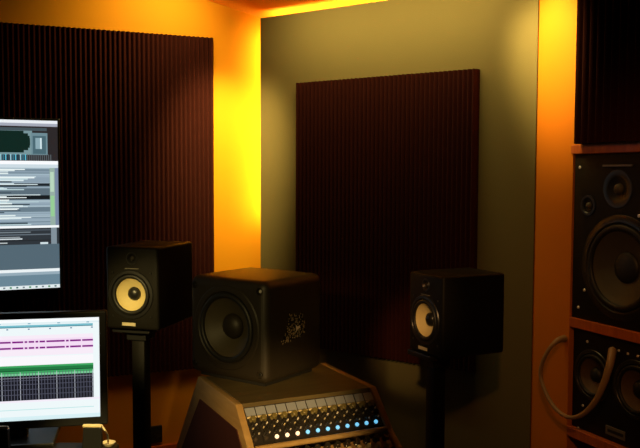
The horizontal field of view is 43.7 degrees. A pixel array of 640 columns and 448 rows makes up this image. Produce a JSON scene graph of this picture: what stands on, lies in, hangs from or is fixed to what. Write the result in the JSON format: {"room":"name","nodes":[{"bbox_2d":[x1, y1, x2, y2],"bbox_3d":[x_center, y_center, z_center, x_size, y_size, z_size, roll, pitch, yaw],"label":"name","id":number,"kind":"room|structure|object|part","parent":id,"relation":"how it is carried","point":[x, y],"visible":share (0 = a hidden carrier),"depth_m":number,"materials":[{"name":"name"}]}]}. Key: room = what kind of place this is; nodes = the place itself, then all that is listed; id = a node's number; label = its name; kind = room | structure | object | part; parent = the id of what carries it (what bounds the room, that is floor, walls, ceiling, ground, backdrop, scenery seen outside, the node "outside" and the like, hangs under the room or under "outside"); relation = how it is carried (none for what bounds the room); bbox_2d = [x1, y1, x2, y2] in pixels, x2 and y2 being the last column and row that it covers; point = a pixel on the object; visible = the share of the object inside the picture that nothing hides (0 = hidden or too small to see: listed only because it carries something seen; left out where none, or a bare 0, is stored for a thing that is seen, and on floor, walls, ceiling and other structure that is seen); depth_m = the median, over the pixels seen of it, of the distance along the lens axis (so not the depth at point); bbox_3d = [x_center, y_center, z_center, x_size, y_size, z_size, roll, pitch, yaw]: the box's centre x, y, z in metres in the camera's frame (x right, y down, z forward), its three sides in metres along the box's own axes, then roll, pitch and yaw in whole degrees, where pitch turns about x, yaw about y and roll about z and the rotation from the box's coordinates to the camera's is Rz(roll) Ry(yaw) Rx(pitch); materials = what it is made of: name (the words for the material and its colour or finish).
{"room":"studio","nodes":[
{"label":"studio","id":0,"kind":"room"},
{"bbox_2d":[0,0,260,447],"bbox_3d":[-2.006,-0.737,3.815,3.615,4.200,0.120,-1,4,-23],"label":"wall","id":1,"kind":"structure","parent":0,"point":[235,34],"depth_m":4.37,"materials":[{"name":"orange paint"}]},
{"bbox_2d":[0,117,61,292],"bbox_3d":[-2.137,-0.081,3.683,1.794,0.856,0.091,-1,4,-23],"label":"wall screen","id":2,"kind":"object","parent":1,"relation":"attached to","point":[30,170],"visible":1,"depth_m":3.94,"materials":[{"name":"multicoloured glass"}]},
{"bbox_2d":[0,22,213,376],"bbox_3d":[-1.650,-0.085,3.915,2.323,1.795,0.049,-1,4,-23],"label":"panel","id":3,"kind":"object","parent":1,"relation":"attached to","point":[135,110],"visible":0.66,"depth_m":4.14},
{"bbox_2d":[151,425,161,443],"bbox_3d":[-0.900,1.141,4.325,0.091,0.094,0.023,-1,4,-23],"label":"wall socket","id":4,"kind":"object","parent":1,"relation":"attached to","point":[156,431],"visible":0.7,"depth_m":4.32,"materials":[{"name":"black plastic"}]},
{"bbox_2d":[151,442,177,447],"bbox_3d":[-1.985,1.295,3.870,3.415,0.137,0.025,-1,4,-23],"label":"baseboard","id":5,"kind":"structure","parent":1,"relation":"attached to","point":[169,445],"depth_m":4.35,"materials":[{"name":"orange wood"}]},
{"bbox_2d":[208,0,383,17],"bbox_3d":[-1.263,-1.667,2.281,6.000,1.356,4.810,3,4,35],"label":"ceiling","id":6,"kind":"structure","parent":0,"point":[259,8],"depth_m":4.25,"materials":[{"name":"paint"}]},
{"bbox_2d":[530,0,639,447],"bbox_3d":[1.468,-0.644,2.476,0.120,4.200,2.575,-1,4,-24],"label":"wall","id":7,"kind":"structure","parent":0,"point":[555,163],"depth_m":3.40,"materials":[{"name":"orange paint"}]},
{"bbox_2d":[571,142,639,153],"bbox_3d":[1.240,-0.279,2.842,0.006,0.037,0.988,-1,4,-24],"label":"trim","id":8,"kind":"structure","parent":7,"relation":"attached to","point":[627,146],"depth_m":3.11,"materials":[{"name":"orange wood"}]},
{"bbox_2d":[574,0,639,143],"bbox_3d":[1.354,-0.623,2.512,0.056,0.687,1.532,-1,4,-24],"label":"panel","id":9,"kind":"object","parent":7,"relation":"attached to","point":[607,73],"visible":1,"depth_m":3.04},
{"bbox_3d":[-0.456,1.520,2.195,8.100,0.100,7.000,0,3,0],"label":"floor","id":10,"kind":"structure","parent":0,"visible":0},
{"bbox_2d":[40,442,118,447],"bbox_3d":[-1.274,1.049,1.803,1.460,0.880,0.773,0,3,0],"label":"desk","id":11,"kind":"object","parent":10,"relation":"on","point":[57,444],"visible":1,"depth_m":2.13,"materials":[{"name":"black"}]},
{"bbox_2d":[0,426,10,447],"bbox_3d":[-0.820,0.554,2.034,0.059,0.084,0.019,0,3,0],"label":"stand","id":12,"kind":"object","parent":11,"relation":"on","point":[4,430],"visible":1,"depth_m":2.02,"materials":[{"name":"black plastic"}]},
{"bbox_2d":[0,309,107,447],"bbox_3d":[-0.840,0.412,2.171,0.511,0.352,0.180,0,4,-12],"label":"screen","id":13,"kind":"object","parent":11,"relation":"on","point":[54,364],"visible":0.98,"depth_m":2.15,"materials":[{"name":"black plastic"}]},
{"bbox_2d":[82,424,102,447],"bbox_3d":[-0.581,0.552,2.033,0.053,0.089,0.019,0,3,0],"label":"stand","id":14,"kind":"object","parent":11,"relation":"on","point":[92,433],"visible":1,"depth_m":2.02,"materials":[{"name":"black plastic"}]},
{"bbox_2d":[102,425,108,442],"bbox_3d":[-0.559,0.551,2.082,0.016,0.074,0.097,0,3,-7],"label":"cable","id":15,"kind":"object","parent":14,"relation":"attached to","point":[103,428],"visible":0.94,"depth_m":2.06,"materials":[{"name":"beige plastic"}]},
{"bbox_2d":[103,440,115,446],"bbox_3d":[-0.565,0.587,2.131,0.039,0.009,0.039,0,3,0],"label":"dish","id":16,"kind":"object","parent":11,"relation":"on","point":[111,442],"visible":0.88,"depth_m":2.13,"materials":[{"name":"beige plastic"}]},
{"bbox_2d":[112,328,155,447],"bbox_3d":[-0.715,0.902,3.212,0.240,1.009,0.320,1,4,15],"label":"speaker stand","id":17,"kind":"object","parent":10,"relation":"on","point":[141,372],"visible":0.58,"depth_m":3.17,"materials":[{"name":"black plastic"}]},
{"bbox_3d":[-0.713,0.409,3.183,0.160,0.021,0.170,1,4,15],"label":"plate","id":18,"kind":"part","parent":17,"relation":"part of","materials":[{"name":"black plastic"}]},
{"bbox_2d":[107,240,191,330],"bbox_3d":[-0.678,0.237,3.199,0.221,0.318,0.326,1,4,15],"label":"speaker","id":19,"kind":"object","parent":17,"relation":"on","point":[149,282],"visible":1,"depth_m":3.07,"materials":[{"name":"black plastic"}]},
{"bbox_3d":[-0.721,0.270,3.059,0.190,0.190,0.025,1,4,15],"label":"woofer frame","id":20,"kind":"part","parent":19,"relation":"part of","materials":[{"name":"black plastic"}]},
{"bbox_2d":[176,363,401,447],"bbox_3d":[-0.107,0.994,2.796,0.520,0.880,1.152,-1,4,-26],"label":"mixing console","id":21,"kind":"object","parent":10,"relation":"on","point":[326,406],"visible":1,"depth_m":2.63,"materials":[{"name":"beige wood"}]},
{"bbox_3d":[-0.338,1.012,2.682,0.004,0.755,1.048,-1,4,-26],"label":"inset panel","id":22,"kind":"part","parent":21,"relation":"part of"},
{"bbox_3d":[-0.326,1.000,2.689,0.024,0.880,1.152,-1,4,-26],"label":"panel","id":23,"kind":"part","parent":21,"relation":"part of","materials":[{"name":"beige wood"}]},
{"bbox_3d":[-0.220,0.593,2.520,0.032,0.021,0.021,-1,4,-26],"label":"meter plate","id":24,"kind":"part","parent":21,"relation":"part of","materials":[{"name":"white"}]},
{"bbox_3d":[-0.210,0.612,2.499,0.023,0.024,0.024,-1,4,-26],"label":"knob","id":25,"kind":"part","parent":21,"relation":"part of","materials":[{"name":"yellow metal"}]},
{"bbox_2d":[192,267,319,386],"bbox_3d":[-0.233,0.363,2.914,0.360,0.365,0.344,3,4,35],"label":"speaker","id":26,"kind":"object","parent":21,"relation":"on","point":[256,326],"visible":1,"depth_m":2.80},
{"bbox_3d":[-0.323,0.360,2.788,0.300,0.300,0.025,3,4,35],"label":"woofer frame","id":27,"kind":"part","parent":26,"relation":"part of","materials":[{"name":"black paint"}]},
{"bbox_3d":[-0.189,0.593,2.535,0.032,0.021,0.021,-1,4,-26],"label":"meter plate","id":28,"kind":"part","parent":21,"relation":"part of","materials":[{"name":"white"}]},
{"bbox_3d":[-0.178,0.611,2.515,0.023,0.024,0.024,-1,4,-26],"label":"knob","id":29,"kind":"part","parent":21,"relation":"part of","materials":[{"name":"yellow metal"}]},
{"bbox_3d":[-0.157,0.592,2.551,0.032,0.021,0.021,-1,4,-26],"label":"meter plate","id":30,"kind":"part","parent":21,"relation":"part of","materials":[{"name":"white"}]},
{"bbox_3d":[-0.146,0.610,2.530,0.023,0.024,0.024,-1,4,-26],"label":"knob","id":31,"kind":"part","parent":21,"relation":"part of","materials":[{"name":"yellow metal"}]},
{"bbox_3d":[-0.125,0.591,2.566,0.032,0.021,0.021,-1,4,-26],"label":"meter plate","id":32,"kind":"part","parent":21,"relation":"part of","materials":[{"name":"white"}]},
{"bbox_3d":[-0.114,0.609,2.546,0.023,0.024,0.024,-1,4,-26],"label":"knob","id":33,"kind":"part","parent":21,"relation":"part of","materials":[{"name":"yellow metal"}]},
{"bbox_3d":[-0.093,0.590,2.582,0.032,0.021,0.021,-1,4,-26],"label":"meter plate","id":34,"kind":"part","parent":21,"relation":"part of","materials":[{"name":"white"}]},
{"bbox_3d":[-0.082,0.608,2.561,0.023,0.024,0.024,-1,4,-26],"label":"knob","id":35,"kind":"part","parent":21,"relation":"part of","materials":[{"name":"yellow metal"}]},
{"bbox_3d":[-0.061,0.589,2.597,0.032,0.021,0.021,-1,4,-26],"label":"meter plate","id":36,"kind":"part","parent":21,"relation":"part of","materials":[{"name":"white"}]},
{"bbox_3d":[-0.050,0.608,2.577,0.023,0.024,0.024,-1,4,-26],"label":"knob","id":37,"kind":"part","parent":21,"relation":"part of","materials":[{"name":"yellow metal"}]},
{"bbox_3d":[-0.201,0.968,2.988,0.462,0.809,0.018,-1,4,-26],"label":"panel","id":38,"kind":"part","parent":21,"relation":"part of","materials":[{"name":"brown wood"}]},
{"bbox_3d":[-0.029,0.588,2.613,0.032,0.021,0.021,-1,4,-26],"label":"meter plate","id":39,"kind":"part","parent":21,"relation":"part of","materials":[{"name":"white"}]},
{"bbox_3d":[-0.018,0.607,2.592,0.023,0.024,0.024,-1,4,-26],"label":"knob","id":40,"kind":"part","parent":21,"relation":"part of","materials":[{"name":"yellow metal"}]},
{"bbox_3d":[0.003,0.588,2.628,0.032,0.021,0.021,-1,4,-26],"label":"meter plate","id":41,"kind":"part","parent":21,"relation":"part of","materials":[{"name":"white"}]},
{"bbox_3d":[0.011,0.681,2.535,0.462,0.018,0.018,-1,4,-26],"label":"rail","id":42,"kind":"part","parent":21,"relation":"part of","materials":[{"name":"beige wood"}]},
{"bbox_3d":[0.014,0.606,2.607,0.023,0.024,0.024,-1,4,-26],"label":"knob","id":43,"kind":"part","parent":21,"relation":"part of","materials":[{"name":"yellow metal"}]},
{"bbox_3d":[0.023,0.701,2.518,0.025,0.026,0.027,-1,4,-26],"label":"knob","id":44,"kind":"part","parent":21,"relation":"part of","materials":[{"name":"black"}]},
{"bbox_3d":[0.035,0.587,2.644,0.032,0.021,0.021,-1,4,-26],"label":"meter plate","id":45,"kind":"part","parent":21,"relation":"part of","materials":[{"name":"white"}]},
{"bbox_3d":[0.046,0.605,2.623,0.023,0.024,0.024,-1,4,-26],"label":"knob","id":46,"kind":"part","parent":21,"relation":"part of","materials":[{"name":"yellow metal"}]},
{"bbox_3d":[0.055,0.700,2.534,0.025,0.026,0.027,-1,4,-26],"label":"knob","id":47,"kind":"part","parent":21,"relation":"part of","materials":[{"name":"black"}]},
{"bbox_3d":[0.067,0.586,2.659,0.032,0.021,0.021,-1,4,-26],"label":"meter plate","id":48,"kind":"part","parent":21,"relation":"part of","materials":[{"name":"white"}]},
{"bbox_3d":[0.078,0.604,2.638,0.023,0.024,0.024,-1,4,-26],"label":"knob","id":49,"kind":"part","parent":21,"relation":"part of","materials":[{"name":"yellow metal"}]},
{"bbox_3d":[0.087,0.700,2.549,0.025,0.026,0.027,-1,4,-26],"label":"knob","id":50,"kind":"part","parent":21,"relation":"part of","materials":[{"name":"beige"}]},
{"bbox_3d":[0.099,0.585,2.675,0.032,0.021,0.021,-1,4,-26],"label":"meter plate","id":51,"kind":"part","parent":21,"relation":"part of","materials":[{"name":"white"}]},
{"bbox_3d":[0.110,0.603,2.654,0.023,0.024,0.024,-1,4,-26],"label":"knob","id":52,"kind":"part","parent":21,"relation":"part of","materials":[{"name":"yellow metal"}]},
{"bbox_3d":[0.119,0.699,2.565,0.025,0.026,0.027,-1,4,-26],"label":"knob","id":53,"kind":"part","parent":21,"relation":"part of","materials":[{"name":"beige"}]},
{"bbox_3d":[0.131,0.584,2.690,0.032,0.021,0.021,-1,4,-26],"label":"meter plate","id":54,"kind":"part","parent":21,"relation":"part of","materials":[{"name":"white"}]},
{"bbox_3d":[0.113,0.988,2.902,0.024,0.880,1.152,-1,4,-26],"label":"panel","id":55,"kind":"part","parent":21,"relation":"part of","materials":[{"name":"beige wood"}]},
{"bbox_3d":[0.141,0.603,2.669,0.023,0.024,0.024,-1,4,-26],"label":"knob","id":56,"kind":"part","parent":21,"relation":"part of","materials":[{"name":"yellow"}]},
{"bbox_3d":[0.151,0.698,2.580,0.025,0.026,0.027,-1,4,-26],"label":"knob","id":57,"kind":"part","parent":21,"relation":"part of","materials":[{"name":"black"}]},
{"bbox_3d":[0.163,0.584,2.705,0.032,0.021,0.021,-1,4,-26],"label":"meter plate","id":58,"kind":"part","parent":21,"relation":"part of","materials":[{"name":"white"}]},
{"bbox_3d":[0.173,0.602,2.685,0.023,0.024,0.024,-1,4,-26],"label":"knob","id":59,"kind":"part","parent":21,"relation":"part of","materials":[{"name":"yellow"}]},
{"bbox_3d":[0.183,0.697,2.596,0.025,0.026,0.027,-1,4,-26],"label":"knob","id":60,"kind":"part","parent":21,"relation":"part of","materials":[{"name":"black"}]},
{"bbox_3d":[0.187,0.713,2.574,0.020,0.024,0.024,-1,4,-26],"label":"knob","id":61,"kind":"part","parent":21,"relation":"part of","materials":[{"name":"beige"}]},
{"bbox_3d":[0.215,0.696,2.611,0.025,0.026,0.027,-1,4,-26],"label":"knob","id":62,"kind":"part","parent":21,"relation":"part of","materials":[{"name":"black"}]},
{"bbox_3d":[0.219,0.712,2.590,0.020,0.024,0.024,-1,4,-26],"label":"knob","id":63,"kind":"part","parent":21,"relation":"part of","materials":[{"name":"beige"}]},
{"bbox_2d":[408,349,464,447],"bbox_3d":[0.465,0.959,3.234,0.320,0.901,0.240,-2,4,-27],"label":"speaker stand","id":64,"kind":"object","parent":10,"relation":"on","point":[435,367],"visible":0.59,"depth_m":3.19,"materials":[{"name":"black plastic"}]},
{"bbox_3d":[0.466,0.520,3.207,0.170,0.021,0.160,-2,4,-27],"label":"plate","id":65,"kind":"part","parent":64,"relation":"part of","materials":[{"name":"black plastic"}]},
{"bbox_2d":[410,267,503,358],"bbox_3d":[0.543,0.350,3.195,0.308,0.318,0.230,-2,4,-27],"label":"speaker","id":66,"kind":"object","parent":64,"relation":"on","point":[455,312],"visible":1,"depth_m":3.10,"materials":[{"name":"black plastic"}]},
{"bbox_3d":[0.417,0.377,3.138,0.025,0.198,0.198,-2,4,-27],"label":"woofer frame","id":67,"kind":"part","parent":66,"relation":"part of","materials":[{"name":"black plastic"}]},
{"bbox_2d":[567,317,639,447],"bbox_3d":[1.477,0.565,2.998,0.524,1.723,1.040,-1,4,-24],"label":"shelving","id":68,"kind":"object","parent":10,"relation":"on","point":[594,441],"visible":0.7,"depth_m":3.19,"materials":[{"name":"orange wood"}]},
{"bbox_3d":[1.466,0.889,3.013,0.504,0.041,0.978,-1,4,-24],"label":"shelf","id":69,"kind":"part","parent":68,"relation":"part of","materials":[{"name":"orange wood"}]},
{"bbox_3d":[1.468,0.429,2.985,0.504,0.041,0.978,-1,4,-24],"label":"shelf","id":70,"kind":"part","parent":68,"relation":"part of","materials":[{"name":"orange wood"}]},
{"bbox_2d":[572,153,639,331],"bbox_3d":[1.432,0.074,2.947,0.425,0.670,0.972,-1,4,-24],"label":"monitor speaker","id":71,"kind":"object","parent":68,"relation":"on","point":[606,239],"visible":1,"depth_m":3.14},
{"bbox_3d":[1.161,0.169,3.080,0.025,0.410,0.410,-1,4,-24],"label":"woofer frame","id":72,"kind":"part","parent":71,"relation":"part of","materials":[{"name":"black plastic"}]},
{"bbox_2d":[572,328,639,447],"bbox_3d":[1.438,0.664,2.986,0.408,0.423,0.972,-1,4,-24],"label":"speaker","id":73,"kind":"object","parent":68,"relation":"on","point":[615,418],"visible":0.91,"depth_m":3.17},
{"bbox_2d":[538,335,616,419],"bbox_3d":[1.040,0.629,3.226,0.105,0.314,0.364,-2,4,-29],"label":"cable","id":74,"kind":"object","parent":73,"relation":"attached to","point":[611,356],"visible":1,"depth_m":3.14,"materials":[{"name":"brown rubber"}]},
{"bbox_3d":[1.113,0.615,3.244,0.025,0.210,0.210,-1,4,-24],"label":"woofer frame","id":75,"kind":"part","parent":73,"relation":"part of","materials":[{"name":"black plastic"}]},
{"bbox_3d":[1.207,0.630,3.037,0.025,0.230,0.230,-1,4,-24],"label":"woofer frame","id":76,"kind":"part","parent":73,"relation":"part of","materials":[{"name":"black plastic"}]},
{"bbox_3d":[0.311,0.100,4.144,2.170,2.506,0.120,3,4,35],"label":"wall","id":77,"kind":"structure","parent":0,"visible":0},
{"bbox_2d":[260,0,538,447],"bbox_3d":[0.332,0.084,3.999,1.556,2.356,0.089,3,4,35],"label":"wall panel","id":78,"kind":"object","parent":77,"relation":"attached to","point":[489,406],"visible":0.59,"depth_m":3.72,"materials":[{"name":"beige fabric"}]},
{"bbox_2d":[296,69,479,371],"bbox_3d":[0.293,-0.028,3.935,1.019,1.382,0.048,3,4,35],"label":"panel","id":79,"kind":"object","parent":78,"relation":"attached to","point":[387,167],"visible":0.88,"depth_m":3.90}
]}

